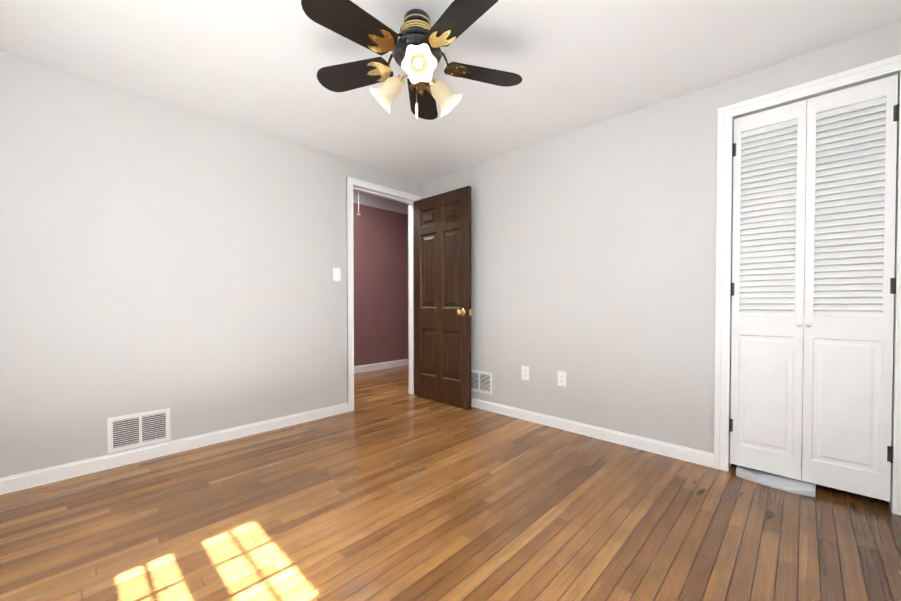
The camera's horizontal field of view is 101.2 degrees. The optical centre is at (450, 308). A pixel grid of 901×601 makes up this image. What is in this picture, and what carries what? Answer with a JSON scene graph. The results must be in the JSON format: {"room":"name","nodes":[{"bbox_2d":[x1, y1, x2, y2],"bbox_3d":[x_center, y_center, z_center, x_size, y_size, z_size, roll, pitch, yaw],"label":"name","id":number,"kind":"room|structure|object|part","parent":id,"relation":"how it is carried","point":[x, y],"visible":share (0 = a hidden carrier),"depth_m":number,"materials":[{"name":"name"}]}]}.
{"room":"empty bedroom","nodes":[
{"label":"empty bedroom","id":0,"kind":"room"},
{"bbox_2d":[0,49,421,477],"bbox_3d":[-1.424,-0.375,2.889,0.120,2.620,3.365,1,1,44],"label":"wall","id":1,"kind":"structure","parent":0,"point":[180,262],"depth_m":2.33,"materials":[{"name":"grey paint"}]},
{"bbox_2d":[107,408,170,453],"bbox_3d":[-1.919,0.749,2.290,0.016,0.210,0.300,1,1,44],"label":"air vent","id":2,"kind":"object","parent":1,"relation":"in","point":[129,431],"visible":1,"depth_m":2.29,"materials":[{"name":"white metal"}]},
{"bbox_2d":[0,403,347,494],"bbox_3d":[-1.701,0.899,2.523,0.014,0.082,2.245,1,1,44],"label":"baseboard","id":3,"kind":"structure","parent":1,"relation":"attached to","point":[18,482],"depth_m":2.32,"materials":[{"name":"white wood"}]},
{"bbox_2d":[333,268,340,280],"bbox_3d":[-0.993,-0.303,3.243,0.016,0.114,0.070,1,1,44],"label":"light switch","id":4,"kind":"object","parent":1,"relation":"attached to","point":[336,274],"visible":1,"depth_m":3.24,"materials":[{"name":"white plastic"}]},
{"bbox_2d":[347,176,420,411],"bbox_3d":[-0.669,-0.132,3.683,0.154,2.110,0.880,1,1,44],"label":"door frame","id":5,"kind":"structure","parent":1,"relation":"attached to","point":[358,185],"depth_m":3.47,"materials":[{"name":"white wood"}]},
{"bbox_2d":[414,186,470,408],"bbox_3d":[-0.098,-0.104,3.634,0.765,2.030,0.035,1,1,44],"label":"door leaf","id":6,"kind":"structure","parent":1,"relation":"in","point":[442,293],"depth_m":3.59,"materials":[{"name":"brown wood"}]},
{"bbox_2d":[457,309,471,315],"bbox_3d":[0.145,0.032,3.404,0.105,0.062,0.173,1,1,44],"label":"door knob","id":7,"kind":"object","parent":6,"relation":"attached to","point":[462,312],"depth_m":3.37,"materials":[{"name":"gold metal"}]},
{"bbox_2d":[353,190,407,365],"bbox_3d":[-1.857,-0.403,4.680,0.120,2.620,4.875,1,1,44],"label":"wall","id":8,"kind":"structure","parent":0,"point":[380,231],"depth_m":5.42,"materials":[{"name":"paint"}]},
{"bbox_2d":[354,359,407,373],"bbox_3d":[-1.808,0.858,4.653,0.014,0.100,4.635,1,1,44],"label":"baseboard","id":9,"kind":"structure","parent":8,"relation":"attached to","point":[391,364],"depth_m":5.45,"materials":[{"name":"white wood"}]},
{"bbox_2d":[0,365,900,600],"bbox_3d":[-0.124,0.986,2.794,5.260,0.100,4.995,1,1,44],"label":"floor","id":10,"kind":"structure","parent":0,"point":[389,488],"depth_m":1.64,"materials":[{"name":"brown wood"}]},
{"bbox_2d":[736,465,815,496],"bbox_3d":[1.823,0.930,2.080,0.340,0.034,0.335,1,1,44],"label":"bag","id":11,"kind":"object","parent":10,"relation":"on","point":[790,485],"visible":0.65,"depth_m":1.99,"materials":[{"name":"white plastic"}]},
{"bbox_2d":[0,0,900,182],"bbox_3d":[0.160,-1.371,1.933,3.710,0.100,4.195,1,1,44],"label":"ceiling","id":12,"kind":"structure","parent":0,"point":[575,65],"depth_m":1.94,"materials":[{"name":"white paint"}]},
{"bbox_2d":[301,0,521,119],"bbox_3d":[-0.157,-1.104,1.649,0.998,0.425,0.996,1,1,44],"label":"fan","id":13,"kind":"object","parent":12,"relation":"hanging from","point":[417,54],"visible":1,"depth_m":1.61,"materials":[{"name":"black wood"}]},
{"bbox_3d":[-0.285,-1.024,1.737,0.128,0.145,0.131,-36,9,19],"label":"lamp shade","id":14,"kind":"part","parent":13,"relation":"part of","materials":[{"name":"white glass"}]},
{"bbox_3d":[-0.134,-1.031,1.553,0.034,0.034,0.094,-32,33,14],"label":"bulb","id":15,"kind":"part","parent":13,"relation":"part of","materials":[{"name":"beige glass"}]},
{"bbox_3d":[-0.132,-1.021,1.539,0.131,0.145,0.128,-32,33,14],"label":"lamp shade","id":16,"kind":"part","parent":13,"relation":"part of","materials":[{"name":"white glass"}]},
{"bbox_3d":[-0.037,-1.025,1.771,0.128,0.131,0.145,40,-14,-31],"label":"lamp shade","id":17,"kind":"part","parent":13,"relation":"part of","materials":[{"name":"white glass"}]},
{"bbox_2d":[422,22,900,453],"bbox_3d":[1.038,-0.199,2.783,3.590,2.270,0.120,1,1,44],"label":"wall","id":18,"kind":"structure","parent":0,"point":[593,262],"depth_m":2.59,"materials":[{"name":"grey paint"}]},
{"bbox_2d":[471,369,491,394],"bbox_3d":[0.265,0.676,3.441,0.300,0.200,0.016,1,1,44],"label":"air vent","id":19,"kind":"object","parent":18,"relation":"in","point":[481,381],"visible":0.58,"depth_m":3.42,"materials":[{"name":"white metal"}]},
{"bbox_2d":[522,366,528,380],"bbox_3d":[0.625,0.538,3.099,0.070,0.114,0.008,1,1,44],"label":"duplex electrical outlet","id":20,"kind":"object","parent":18,"relation":"attached to","point":[525,372],"visible":1,"depth_m":3.09,"materials":[{"name":"white plastic"}]},
{"bbox_2d":[558,371,565,386],"bbox_3d":[0.862,0.543,2.869,0.070,0.114,0.014,1,1,44],"label":"outlet","id":21,"kind":"object","parent":18,"relation":"attached to","point":[561,378],"visible":1,"depth_m":2.87,"materials":[{"name":"white plastic"}]},
{"bbox_2d":[471,398,713,467],"bbox_3d":[0.636,0.891,3.091,2.578,0.082,0.014,1,1,44],"label":"baseboard","id":22,"kind":"structure","parent":18,"relation":"attached to","point":[691,455],"depth_m":2.63,"materials":[{"name":"white wood"}]},
{"bbox_2d":[730,99,806,479],"bbox_3d":[1.749,-0.093,2.049,0.302,1.992,0.032,1,1,44],"label":"closet door leaf","id":23,"kind":"structure","parent":18,"relation":"in","point":[769,185],"depth_m":2.03,"materials":[{"name":"white wood"}]},
{"bbox_2d":[714,54,900,514],"bbox_3d":[1.880,-0.109,1.965,0.754,2.115,0.139,1,1,44],"label":"trim","id":24,"kind":"structure","parent":18,"relation":"attached to","point":[856,76],"depth_m":2.12,"materials":[{"name":"white wood"}]},
{"bbox_2d":[802,74,897,501],"bbox_3d":[1.968,-0.090,1.839,0.302,1.992,0.032,1,1,44],"label":"closet door leaf","id":25,"kind":"structure","parent":18,"relation":"in","point":[851,157],"depth_m":1.82,"materials":[{"name":"white wood"}]}
]}

